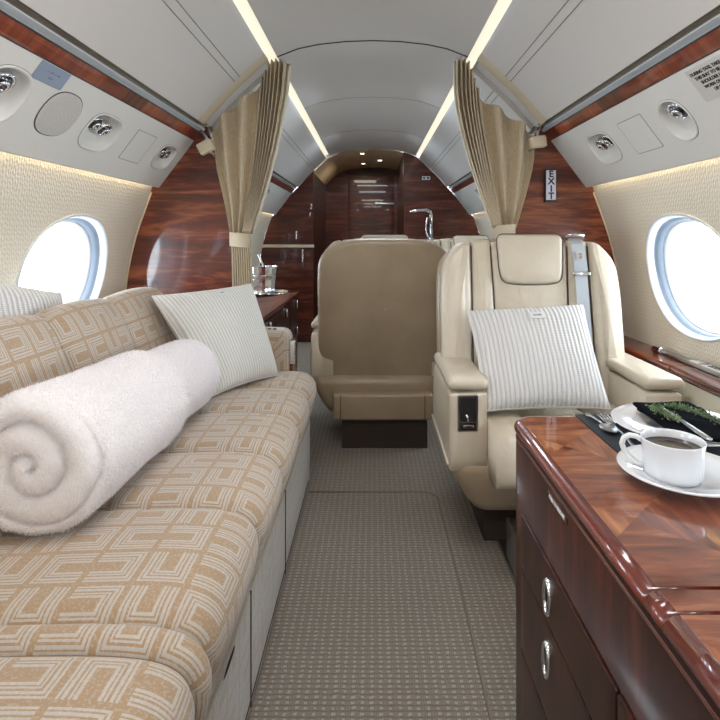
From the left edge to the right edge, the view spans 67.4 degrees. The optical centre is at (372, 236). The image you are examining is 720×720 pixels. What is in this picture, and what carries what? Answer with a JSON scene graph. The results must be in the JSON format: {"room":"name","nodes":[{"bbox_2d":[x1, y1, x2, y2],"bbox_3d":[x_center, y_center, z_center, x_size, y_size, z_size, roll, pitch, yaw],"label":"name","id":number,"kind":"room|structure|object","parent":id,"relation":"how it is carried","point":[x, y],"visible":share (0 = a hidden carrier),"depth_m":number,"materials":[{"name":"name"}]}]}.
{"room":"aircraft cabin","nodes":[
{"label":"aircraft cabin","id":0,"kind":"room"},
{"bbox_2d":[0,152,272,298],"bbox_3d":[-1.049,0.385,1.370,0.150,1.310,7.940,0,0,0],"label":"wall","id":1,"kind":"structure","parent":0,"point":[34,194],"depth_m":1.78,"materials":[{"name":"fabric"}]},
{"bbox_2d":[0,64,32,122],"bbox_3d":[-0.876,-0.335,1.268,0.106,0.130,0.158,0,0,0],"label":"light","id":2,"kind":"object","parent":1,"relation":"attached to","point":[16,83],"visible":0.99,"depth_m":1.32,"materials":[{"name":"white"}]},
{"bbox_2d":[31,60,70,89],"bbox_3d":[-0.815,-0.410,1.372,0.032,0.042,0.124,0,0,0],"label":"placard","id":3,"kind":"object","parent":1,"relation":"attached to","point":[47,73],"visible":1,"depth_m":1.37,"materials":[{"name":"blue"}]},
{"bbox_2d":[34,92,82,135],"bbox_3d":[-0.867,-0.339,1.495,0.086,0.113,0.162,0,0,0],"label":"speaker","id":4,"kind":"object","parent":1,"relation":"attached to","point":[61,110],"visible":1,"depth_m":1.48,"materials":[{"name":"grey plastic"}]},
{"bbox_2d":[15,214,108,303],"bbox_3d":[-1.146,0.137,1.940,0.226,0.439,0.555,0,0,0],"label":"window","id":5,"kind":"structure","parent":1,"relation":"in","point":[84,238],"depth_m":2.15,"materials":[{"name":"grey plastic"}]},
{"bbox_2d":[0,36,193,187],"bbox_3d":[-0.882,-0.331,-0.090,0.170,0.221,5.019,0,0,0],"label":"panel","id":6,"kind":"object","parent":1,"relation":"attached to","point":[18,134],"depth_m":1.62,"materials":[{"name":"white plastic"}]},
{"bbox_2d":[78,113,123,151],"bbox_3d":[-0.877,-0.336,1.738,0.095,0.115,0.202,0,0,0],"label":"light","id":7,"kind":"object","parent":1,"relation":"attached to","point":[101,132],"visible":0.93,"depth_m":1.77,"materials":[{"name":"white"}]},
{"bbox_2d":[118,130,156,163],"bbox_3d":[-0.872,-0.334,2.010,0.077,0.103,0.160,0,0,0],"label":"access cover","id":8,"kind":"object","parent":1,"relation":"attached to","point":[143,140],"visible":1,"depth_m":2.00,"materials":[{"name":"white plastic"}]},
{"bbox_2d":[151,144,177,169],"bbox_3d":[-0.878,-0.337,2.263,0.088,0.105,0.172,0,0,0],"label":"light","id":9,"kind":"object","parent":1,"relation":"attached to","point":[166,154],"visible":0.79,"depth_m":2.30,"materials":[{"name":"white"}]},
{"bbox_2d":[262,182,291,214],"bbox_3d":[-0.882,-0.331,3.896,0.170,0.221,2.889,0,0,0],"label":"trim","id":10,"kind":"structure","parent":1,"relation":"attached to","point":[277,196],"depth_m":4.84,"materials":[{"name":"white plastic"}]},
{"bbox_2d":[314,173,324,318],"bbox_3d":[-0.595,0.190,6.035,0.020,1.700,1.330,0,0,0],"label":"wall","id":11,"kind":"structure","parent":0,"point":[319,186],"depth_m":5.74,"materials":[{"name":"brown wood"}]},
{"bbox_2d":[162,0,582,170],"bbox_3d":[0.000,-0.765,1.370,1.166,0.220,7.940,0,0,0],"label":"trim","id":12,"kind":"structure","parent":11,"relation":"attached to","point":[162,0],"depth_m":1.98,"materials":[{"name":"grey plastic"}]},
{"bbox_2d":[314,150,403,184],"bbox_3d":[-0.138,-0.752,6.018,0.895,0.219,1.364,0,0,0],"label":"ceiling","id":13,"kind":"structure","parent":0,"point":[336,164],"depth_m":5.90,"materials":[{"name":"beige"}]},
{"bbox_2d":[325,168,396,249],"bbox_3d":[-0.100,0.070,6.715,1.200,1.940,0.030,0,0,0],"label":"wall","id":14,"kind":"structure","parent":0,"point":[336,189],"depth_m":6.70,"materials":[{"name":"brown wood"}]},
{"bbox_2d":[348,174,393,238],"bbox_3d":[-0.015,0.120,6.683,0.570,1.800,0.035,0,0,0],"label":"door","id":15,"kind":"structure","parent":14,"relation":"in","point":[370,196],"depth_m":6.69,"materials":[{"name":"brown wood"}]},
{"bbox_2d":[19,0,719,215],"bbox_3d":[0.000,-0.565,2.050,2.120,0.730,9.300,0,0,0],"label":"ceiling","id":16,"kind":"structure","parent":0,"point":[145,39],"depth_m":2.08,"materials":[{"name":"grey plastic"}]},
{"bbox_2d":[196,130,215,156],"bbox_3d":[-0.718,-0.408,2.337,0.077,0.119,0.055,0,0,0],"label":"bracket","id":17,"kind":"object","parent":16,"relation":"attached to","point":[206,146],"visible":1,"depth_m":2.31,"materials":[{"name":"beige plastic"}]},
{"bbox_2d":[212,58,291,286],"bbox_3d":[-0.536,0.013,2.394,0.351,1.597,0.062,0,0,0],"label":"curtain","id":18,"kind":"object","parent":16,"relation":"hanging from","point":[246,139],"visible":0.77,"depth_m":2.39,"materials":[{"name":"beige fabric"}]},
{"bbox_2d":[231,234,252,286],"bbox_3d":[-0.569,0.399,2.394,0.117,0.825,0.026,0,0,0],"label":"drape","id":19,"kind":"object","parent":18,"relation":"hanging from","point":[242,269],"depth_m":2.38,"materials":[{"name":"beige fabric"}]},
{"bbox_2d":[233,0,278,62],"bbox_3d":[-0.450,-0.810,2.159,0.048,0.015,0.651,0,0,0],"label":"recessed light","id":20,"kind":"object","parent":16,"relation":"in","point":[248,16],"depth_m":2.09,"materials":[{"name":"white"}]},
{"bbox_2d":[288,82,328,155],"bbox_3d":[-0.450,-0.810,4.064,0.048,0.015,2.514,0,0,0],"label":"recessed light","id":21,"kind":"object","parent":16,"relation":"in","point":[292,94],"depth_m":3.64,"materials":[{"name":"white plastic"}]},
{"bbox_2d":[277,40,467,57],"bbox_3d":[0.000,-0.838,2.400,0.853,0.080,0.008,0,0,0],"label":"trim","id":22,"kind":"structure","parent":16,"relation":"attached to","point":[358,40],"depth_m":2.40,"materials":[{"name":"grey"}]},
{"bbox_2d":[416,86,453,155],"bbox_3d":[0.450,-0.810,4.101,0.048,0.015,2.439,0,0,0],"label":"recessed light","id":23,"kind":"object","parent":16,"relation":"in","point":[450,97],"depth_m":3.72,"materials":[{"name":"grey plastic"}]},
{"bbox_2d":[466,0,511,68],"bbox_3d":[0.450,-0.810,2.203,0.048,0.015,0.740,0,0,0],"label":"recessed light","id":24,"kind":"object","parent":16,"relation":"in","point":[495,16],"depth_m":2.11,"materials":[{"name":"white"}]},
{"bbox_2d":[453,56,534,238],"bbox_3d":[0.541,0.009,2.396,0.360,1.605,0.062,0,0,0],"label":"curtain","id":25,"kind":"object","parent":16,"relation":"hanging from","point":[496,145],"visible":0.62,"depth_m":2.40,"materials":[{"name":"beige fabric"}]},
{"bbox_2d":[528,125,546,151],"bbox_3d":[0.714,-0.430,2.337,0.070,0.119,0.055,0,0,0],"label":"track","id":26,"kind":"object","parent":16,"relation":"attached to","point":[537,141],"visible":1,"depth_m":2.31,"materials":[{"name":"beige plastic"}]},
{"bbox_2d":[260,152,479,341],"bbox_3d":[0.000,0.099,5.355,2.247,1.881,0.030,0,0,0],"label":"wall","id":27,"kind":"structure","parent":0,"point":[293,216],"depth_m":5.34,"materials":[{"name":"brown wood"}]},
{"bbox_2d":[262,245,313,247],"bbox_3d":[-0.833,0.090,5.330,0.515,0.030,0.020,0,0,0],"label":"trim","id":28,"kind":"structure","parent":27,"relation":"attached to","point":[263,246],"depth_m":5.32,"materials":[{"name":"beige"}]},
{"bbox_2d":[422,176,429,179],"bbox_3d":[0.530,-0.583,5.335,0.080,0.035,0.009,0,0,0],"label":"switch plate","id":29,"kind":"object","parent":27,"relation":"attached to","point":[423,177],"visible":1,"depth_m":5.33,"materials":[{"name":"grey plastic"}]},
{"bbox_2d":[126,126,614,294],"bbox_3d":[0.000,0.270,2.435,2.241,1.540,0.030,0,0,0],"label":"wall","id":30,"kind":"structure","parent":0,"point":[181,245],"depth_m":2.42,"materials":[{"name":"brown wood"}]},
{"bbox_2d":[0,10,199,140],"bbox_3d":[-0.783,-0.452,-0.090,0.027,0.035,5.019,0,0,0],"label":"trim","id":31,"kind":"structure","parent":30,"relation":"attached to","point":[11,29],"depth_m":1.45,"materials":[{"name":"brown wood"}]},
{"bbox_2d":[0,0,204,130],"bbox_3d":[-0.759,-0.475,-0.090,0.020,0.014,5.019,0,0,0],"label":"trim","id":32,"kind":"structure","parent":30,"relation":"attached to","point":[5,6],"depth_m":1.42,"materials":[{"name":"grey metal"}]},
{"bbox_2d":[5,0,207,128],"bbox_3d":[-0.743,-0.493,-0.090,0.018,0.022,5.019,0,0,0],"label":"trim","id":33,"kind":"structure","parent":30,"relation":"attached to","point":[18,4],"depth_m":1.44,"materials":[{"name":"grey"}]},
{"bbox_2d":[125,192,151,289],"bbox_3d":[-1.054,0.275,2.418,0.134,0.951,0.008,0,0,0],"label":"trim","id":34,"kind":"structure","parent":30,"relation":"attached to","point":[150,194],"depth_m":2.42,"materials":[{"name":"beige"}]},
{"bbox_2d":[198,52,267,124],"bbox_3d":[-0.601,-0.638,2.316,0.296,0.306,0.092,0,0,0],"label":"trim","id":35,"kind":"structure","parent":30,"relation":"attached to","point":[262,59],"depth_m":2.30,"materials":[{"name":"beige plastic"}]},
{"bbox_2d":[208,126,296,187],"bbox_3d":[-0.743,-0.493,3.896,0.018,0.022,2.889,0,0,0],"label":"trim","id":36,"kind":"structure","parent":30,"relation":"attached to","point":[209,127],"depth_m":4.38,"materials":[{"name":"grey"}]},
{"bbox_2d":[211,133,296,188],"bbox_3d":[-0.759,-0.475,3.896,0.020,0.014,2.889,0,0,0],"label":"trim","id":37,"kind":"structure","parent":30,"relation":"attached to","point":[273,174],"depth_m":4.54,"materials":[{"name":"grey"}]},
{"bbox_2d":[270,176,293,192],"bbox_3d":[-0.783,-0.452,3.896,0.027,0.035,2.889,0,0,0],"label":"trim","id":38,"kind":"structure","parent":30,"relation":"attached to","point":[274,180],"depth_m":4.64,"materials":[{"name":"brown wood"}]},
{"bbox_2d":[451,177,473,192],"bbox_3d":[0.783,-0.452,3.896,0.027,0.035,2.889,0,0,0],"label":"trim","id":39,"kind":"structure","parent":30,"relation":"attached to","point":[470,180],"depth_m":4.66,"materials":[{"name":"brown wood"}]},
{"bbox_2d":[448,133,533,188],"bbox_3d":[0.759,-0.475,3.896,0.020,0.014,2.889,0,0,0],"label":"trim","id":40,"kind":"structure","parent":30,"relation":"attached to","point":[470,175],"depth_m":4.58,"materials":[{"name":"grey"}]},
{"bbox_2d":[448,126,536,187],"bbox_3d":[0.743,-0.493,3.896,0.018,0.022,2.889,0,0,0],"label":"trim","id":41,"kind":"structure","parent":30,"relation":"attached to","point":[532,131],"depth_m":4.29,"materials":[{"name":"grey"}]},
{"bbox_2d":[477,52,546,124],"bbox_3d":[0.601,-0.638,2.316,0.296,0.306,0.092,0,0,0],"label":"trim","id":42,"kind":"structure","parent":30,"relation":"attached to","point":[481,59],"depth_m":2.30,"materials":[{"name":"beige plastic"}]},
{"bbox_2d":[544,169,556,201],"bbox_3d":[0.793,-0.230,2.408,0.052,0.148,0.024,0,0,0],"label":"exit sign","id":43,"kind":"object","parent":30,"relation":"attached to","point":[550,175],"visible":1,"depth_m":2.40,"materials":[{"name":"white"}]},
{"bbox_2d":[593,192,622,322],"bbox_3d":[1.054,0.275,2.418,0.134,0.951,0.008,0,0,0],"label":"trim","id":44,"kind":"structure","parent":30,"relation":"attached to","point":[594,194],"depth_m":2.42,"materials":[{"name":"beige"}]},
{"bbox_2d":[537,5,719,126],"bbox_3d":[0.743,-0.493,-0.090,0.018,0.022,5.019,0,0,0],"label":"trim","id":45,"kind":"structure","parent":30,"relation":"attached to","point":[714,12],"depth_m":1.48,"materials":[{"name":"brown"}]},
{"bbox_2d":[542,14,719,131],"bbox_3d":[0.759,-0.475,-0.090,0.020,0.014,5.019,0,0,0],"label":"trim","id":46,"kind":"structure","parent":30,"relation":"attached to","point":[714,22],"depth_m":1.50,"materials":[{"name":"grey metal"}]},
{"bbox_2d":[544,25,719,140],"bbox_3d":[0.783,-0.452,-0.090,0.027,0.035,5.019,0,0,0],"label":"trim","id":47,"kind":"structure","parent":30,"relation":"attached to","point":[709,43],"depth_m":1.54,"materials":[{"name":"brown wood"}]},
{"bbox_2d":[248,342,515,719],"bbox_3d":[0.000,1.070,2.050,2.240,0.060,9.300,0,0,0],"label":"floor","id":48,"kind":"structure","parent":0,"point":[370,621],"depth_m":1.54,"materials":[{"name":"carpet"}]},
{"bbox_2d":[0,287,315,719],"bbox_3d":[-0.610,0.616,0.890,0.761,0.848,2.990,0,0,0],"label":"sofa","id":49,"kind":"object","parent":48,"relation":"on","point":[162,603],"visible":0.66,"depth_m":1.00,"materials":[{"name":"fabric"}]},
{"bbox_2d":[0,283,62,317],"bbox_3d":[-0.990,0.237,1.439,0.130,0.371,0.567,0,0,0],"label":"pillow","id":50,"kind":"object","parent":49,"relation":"on","point":[14,300],"visible":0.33,"depth_m":1.47,"materials":[{"name":"white fabric"}]},
{"bbox_2d":[0,315,70,538],"bbox_3d":[-0.822,0.402,1.161,0.280,0.421,0.564,0,0,0],"label":"cushion","id":51,"kind":"object","parent":49,"relation":"on","point":[34,349],"depth_m":1.29,"materials":[{"name":"fabric"}]},
{"bbox_2d":[34,299,135,372],"bbox_3d":[-0.822,0.403,1.619,0.280,0.420,0.365,0,0,0],"label":"cushion","id":52,"kind":"object","parent":49,"relation":"on","point":[87,332],"depth_m":1.56,"materials":[{"name":"fabric"}]},
{"bbox_2d":[0,656,194,719],"bbox_3d":[-0.518,0.665,0.573,0.577,0.222,0.355,0,0,0],"label":"seat cushion","id":53,"kind":"object","parent":49,"relation":"on","point":[31,687],"depth_m":0.68,"materials":[{"name":"fabric"}]},
{"bbox_2d":[0,624,211,719],"bbox_3d":[-0.518,0.670,0.772,0.577,0.223,0.065,0,0,0],"label":"seat cushion","id":54,"kind":"object","parent":49,"relation":"on","point":[186,649],"depth_m":0.76,"materials":[{"name":"fabric"}]},
{"bbox_2d":[0,339,220,536],"bbox_3d":[-0.623,0.430,1.383,0.299,0.292,0.812,0,0,0],"label":"rolled blanket","id":55,"kind":"object","parent":49,"relation":"on","point":[79,436],"visible":1,"depth_m":1.02,"materials":[{"name":"white fabric"}]},
{"bbox_2d":[0,509,257,694],"bbox_3d":[-0.518,0.664,0.970,0.577,0.223,0.350,0,0,0],"label":"seat cushion","id":56,"kind":"object","parent":49,"relation":"on","point":[188,572],"depth_m":0.91,"materials":[{"name":"fabric"}]},
{"bbox_2d":[102,287,176,351],"bbox_3d":[-0.822,0.402,1.999,0.280,0.420,0.405,0,0,0],"label":"cushion","id":57,"kind":"object","parent":49,"relation":"on","point":[148,329],"depth_m":1.91,"materials":[{"name":"fabric"}]},
{"bbox_2d":[94,452,281,579],"bbox_3d":[-0.518,0.664,1.285,0.577,0.224,0.300,0,0,0],"label":"seat cushion","id":58,"kind":"object","parent":49,"relation":"on","point":[248,485],"depth_m":1.23,"materials":[{"name":"fabric"}]},
{"bbox_2d":[151,283,277,396],"bbox_3d":[-0.578,0.373,2.047,0.273,0.361,0.404,0,0,35],"label":"pillow","id":59,"kind":"object","parent":49,"relation":"on","point":[229,321],"visible":0.87,"depth_m":1.99,"materials":[{"name":"white fabric"}]},
{"bbox_2d":[158,413,298,507],"bbox_3d":[-0.518,0.665,1.587,0.577,0.223,0.317,0,0,0],"label":"seat cushion","id":60,"kind":"object","parent":49,"relation":"on","point":[274,436],"depth_m":1.53,"materials":[{"name":"fabric"}]},
{"bbox_2d":[192,388,308,459],"bbox_3d":[-0.518,0.665,1.881,0.577,0.222,0.289,0,0,0],"label":"seat cushion","id":61,"kind":"object","parent":49,"relation":"on","point":[290,403],"depth_m":1.83,"materials":[{"name":"fabric"}]},
{"bbox_2d":[231,371,315,428],"bbox_3d":[-0.518,0.664,2.147,0.577,0.223,0.264,0,0,0],"label":"seat cushion","id":62,"kind":"object","parent":49,"relation":"on","point":[301,382],"depth_m":2.08,"materials":[{"name":"fabric"}]},
{"bbox_2d":[256,291,298,370],"bbox_3d":[-0.809,0.720,3.255,0.542,0.640,1.530,0,0,0],"label":"base cabinet","id":63,"kind":"object","parent":48,"relation":"on","point":[280,310],"visible":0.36,"depth_m":3.42,"materials":[{"name":"brown wood"}]},
{"bbox_2d":[255,290,289,295],"bbox_3d":[-0.730,0.391,3.780,0.304,0.018,0.304,0,0,0],"label":"serving tray","id":64,"kind":"object","parent":63,"relation":"on","point":[277,292],"visible":0.61,"depth_m":3.69,"materials":[{"name":"silver metal"}]},
{"bbox_2d":[252,254,277,293],"bbox_3d":[-0.760,0.256,3.800,0.188,0.278,0.188,0,0,0],"label":"ice bucket","id":65,"kind":"object","parent":64,"relation":"on","point":[264,276],"visible":0.88,"depth_m":3.73,"materials":[{"name":"silver metal"}]},
{"bbox_2d":[310,234,445,447],"bbox_3d":[0.050,0.513,2.953,0.738,1.053,0.682,0,0,0],"label":"seat","id":66,"kind":"object","parent":48,"relation":"on","point":[374,335],"visible":0.88,"depth_m":2.66,"materials":[{"name":"leather"}]},
{"bbox_2d":[309,491,491,719],"bbox_3d":[0.003,1.040,0.852,0.526,0.006,2.704,0,0,0],"label":"trim","id":67,"kind":"structure","parent":48,"relation":"on","point":[449,543],"depth_m":1.66,"materials":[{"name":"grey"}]},
{"bbox_2d":[433,235,489,252],"bbox_3d":[0.720,0.513,3.747,0.738,1.053,0.682,0,0,0],"label":"seat","id":68,"kind":"object","parent":48,"relation":"on","point":[446,244],"visible":0.05,"depth_m":3.88,"materials":[{"name":"leather"}]},
{"bbox_2d":[497,517,515,585],"bbox_3d":[0.450,0.970,1.595,0.050,0.140,0.490,0,0,0],"label":"track","id":69,"kind":"object","parent":48,"relation":"on","point":[507,546],"visible":0.37,"depth_m":1.70,"materials":[{"name":"grey"}]},
{"bbox_2d":[431,234,683,540],"bbox_3d":[0.602,0.513,1.897,0.738,1.053,0.682,0,0,0],"label":"seat","id":70,"kind":"object","parent":48,"relation":"on","point":[505,271],"visible":0.56,"depth_m":1.96,"materials":[{"name":"beige leather"}]},
{"bbox_2d":[467,304,610,411],"bbox_3d":[0.543,0.396,1.810,0.415,0.313,0.259,0,0,0],"label":"pillow","id":71,"kind":"object","parent":70,"relation":"on","point":[535,357],"visible":0.98,"depth_m":1.74,"materials":[{"name":"white fabric"}]},
{"bbox_2d":[515,408,582,417],"bbox_3d":[0.602,0.662,1.818,0.232,0.155,0.464,0,0,0],"label":"seat cushion","id":72,"kind":"object","parent":70,"relation":"on","point":[552,411],"depth_m":1.80,"materials":[{"name":"leather"}]},
{"bbox_2d":[563,234,592,345],"bbox_3d":[0.765,0.214,2.020,0.082,0.452,0.145,0,0,0],"label":"belt","id":73,"kind":"object","parent":70,"relation":"hanging from","point":[580,272],"visible":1,"depth_m":1.99,"materials":[{"name":"fabric webbing"},{"name":"chrome"}]},
{"bbox_2d":[514,416,719,719],"bbox_3d":[0.614,0.680,0.312,0.752,0.720,1.325,0,0,0],"label":"credenza","id":74,"kind":"object","parent":48,"relation":"on","point":[618,573],"visible":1,"depth_m":0.62,"materials":[{"name":"brown wood"}]},
{"bbox_2d":[575,414,719,455],"bbox_3d":[0.581,0.319,0.870,0.438,0.002,0.196,0,0,0],"label":"placemat","id":75,"kind":"object","parent":74,"relation":"on","point":[612,439],"visible":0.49,"depth_m":0.87,"materials":[{"name":"black fabric"}]},
{"bbox_2d":[585,413,617,432],"bbox_3d":[0.384,0.313,0.907,0.025,0.009,0.098,0,0,0],"label":"teaspoon","id":76,"kind":"object","parent":75,"relation":"on","point":[608,428],"visible":1,"depth_m":0.89,"materials":[{"name":"grey metal"}]},
{"bbox_2d":[599,423,617,432],"bbox_3d":[0.384,0.314,0.879,0.025,0.007,0.042,0,0,0],"label":"spoon bowl","id":77,"kind":"object","parent":76,"relation":"on","point":[608,428],"depth_m":0.89,"materials":[{"name":"grey metal"}]},
{"bbox_2d":[594,410,634,445],"bbox_3d":[0.401,0.313,0.878,0.020,0.008,0.177,0,0,3],"label":"fork","id":78,"kind":"object","parent":75,"relation":"on","point":[611,421],"visible":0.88,"depth_m":0.92,"materials":[{"name":"grey metal"}]},
{"bbox_2d":[611,404,719,446],"bbox_3d":[0.492,0.308,0.872,0.197,0.020,0.197,0,0,0],"label":"dinner plate","id":79,"kind":"object","parent":75,"relation":"on","point":[627,416],"visible":0.26,"depth_m":0.90,"materials":[{"name":"white ceramic"}]},
{"bbox_2d":[632,401,719,441],"bbox_3d":[0.506,0.292,0.858,0.119,0.014,0.178,0,0,0],"label":"napkin","id":80,"kind":"object","parent":79,"relation":"on","point":[705,425],"visible":0.71,"depth_m":0.85,"materials":[{"name":"black fabric"}]},
{"bbox_2d":[645,403,682,422],"bbox_3d":[0.464,0.277,0.862,0.037,0.016,0.092,0,0,6],"label":"thyme sprig","id":81,"kind":"object","parent":80,"relation":"on","point":[656,408],"visible":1,"depth_m":0.85,"materials":[{"name":"green plant"}]},
{"bbox_2d":[660,406,712,440],"bbox_3d":[0.479,0.284,0.833,0.012,0.004,0.151,0,0,3],"label":"butter knife","id":82,"kind":"object","parent":80,"relation":"on","point":[697,431],"visible":0.75,"depth_m":0.79,"materials":[{"name":"grey metal"}]},
{"bbox_2d":[661,401,719,424],"bbox_3d":[0.519,0.276,0.852,0.040,0.017,0.125,0,0,-16],"label":"thyme sprig","id":83,"kind":"object","parent":80,"relation":"on","point":[704,415],"visible":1,"depth_m":0.86,"materials":[{"name":"green plant"}]},
{"bbox_2d":[616,445,719,497],"bbox_3d":[0.405,0.310,0.705,0.158,0.020,0.158,0,0,0],"label":"saucer","id":84,"kind":"object","parent":74,"relation":"on","point":[710,486],"visible":0.51,"depth_m":0.70,"materials":[{"name":"white ceramic"}]},
{"bbox_2d":[619,428,706,487],"bbox_3d":[0.383,0.288,0.705,0.095,0.051,0.076,0,0,0],"label":"coffee cup","id":85,"kind":"object","parent":84,"relation":"on","point":[672,457],"visible":1,"depth_m":0.69,"materials":[{"name":"white ceramic"}]},
{"bbox_3d":[0.673,0.531,5.059,0.715,1.018,0.558,0,0,0],"label":"countertop","id":86,"kind":"structure","parent":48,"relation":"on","visible":0},
{"bbox_2d":[409,208,433,238],"bbox_3d":[0.457,-0.122,4.987,0.238,0.288,0.069,0,0,-9],"label":"faucet","id":87,"kind":"object","parent":86,"relation":"on","point":[429,211],"visible":0.88,"depth_m":4.98,"materials":[{"name":"silver metal"}]},
{"bbox_2d":[397,154,403,234],"bbox_3d":[0.320,0.100,6.035,0.020,1.880,1.330,0,0,0],"label":"wall","id":88,"kind":"structure","parent":0,"point":[400,172],"depth_m":5.98,"materials":[{"name":"brown wood"}]},
{"bbox_2d":[472,157,719,367],"bbox_3d":[1.049,0.385,1.370,0.150,1.310,7.940,0,0,0],"label":"wall","id":89,"kind":"structure","parent":0,"point":[629,206],"depth_m":2.10,"materials":[{"name":"fabric"}]},
{"bbox_2d":[453,182,484,214],"bbox_3d":[0.882,-0.331,3.896,0.170,0.221,2.889,0,0,0],"label":"trim","id":90,"kind":"structure","parent":89,"relation":"attached to","point":[466,196],"depth_m":4.82,"materials":[{"name":"white plastic"}]},
{"bbox_2d":[474,188,480,199],"bbox_3d":[0.877,-0.336,4.350,0.095,0.115,0.202,0,0,0],"label":"light","id":91,"kind":"object","parent":89,"relation":"attached to","point":[476,189],"visible":0.12,"depth_m":4.43,"materials":[{"name":"white"}]},
{"bbox_2d":[586,132,621,163],"bbox_3d":[0.877,-0.336,2.035,0.095,0.115,0.202,0,0,0],"label":"light","id":92,"kind":"object","parent":89,"relation":"attached to","point":[603,147],"visible":0.94,"depth_m":2.07,"materials":[{"name":"white"}]},
{"bbox_2d":[551,50,719,187],"bbox_3d":[0.882,-0.331,-0.090,0.170,0.221,5.019,0,0,0],"label":"overhead service panel","id":93,"kind":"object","parent":89,"relation":"attached to","point":[572,145],"depth_m":1.69,"materials":[{"name":"white plastic"}]},
{"bbox_2d":[617,114,662,153],"bbox_3d":[0.872,-0.334,1.765,0.077,0.102,0.160,0,0,0],"label":"access cover","id":94,"kind":"object","parent":89,"relation":"attached to","point":[636,130],"visible":1,"depth_m":1.76,"materials":[{"name":"white plastic"}]},
{"bbox_2d":[623,335,719,396],"bbox_3d":[1.056,0.450,-0.090,0.117,0.030,5.000,0,0,0],"label":"ledge","id":95,"kind":"object","parent":89,"relation":"attached to","point":[708,382],"visible":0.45,"depth_m":1.83,"materials":[{"name":"brown wood"}]},
{"bbox_2d":[651,345,719,376],"bbox_3d":[1.083,0.423,1.640,0.043,0.024,0.880,0,0,0],"label":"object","id":96,"kind":"object","parent":95,"relation":"on","point":[698,364],"visible":1,"depth_m":1.81,"materials":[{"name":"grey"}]},
{"bbox_2d":[657,99,698,140],"bbox_3d":[0.877,-0.336,1.545,0.097,0.118,0.136,0,0,0],"label":"light","id":97,"kind":"object","parent":89,"relation":"attached to","point":[675,117],"visible":0.84,"depth_m":1.57,"materials":[{"name":"white"}]},
{"bbox_2d":[645,213,719,341],"bbox_3d":[1.146,0.137,1.870,0.226,0.439,0.555,0,0,0],"label":"window","id":98,"kind":"structure","parent":89,"relation":"in","point":[670,237],"depth_m":2.06,"materials":[{"name":"grey plastic"}]},
{"bbox_2d":[674,381,719,413],"bbox_3d":[1.015,0.743,-0.087,0.050,0.554,5.005,0,0,0],"label":"trim","id":99,"kind":"structure","parent":89,"relation":"attached to","point":[690,393],"depth_m":1.66,"materials":[{"name":"beige leather"}]},
{"bbox_2d":[685,54,719,101],"bbox_3d":[0.833,-0.386,1.262,0.058,0.077,0.260,0,0,0],"label":"placard","id":100,"kind":"object","parent":89,"relation":"attached to","point":[705,76],"visible":1,"depth_m":1.34,"materials":[{"name":"grey plastic"}]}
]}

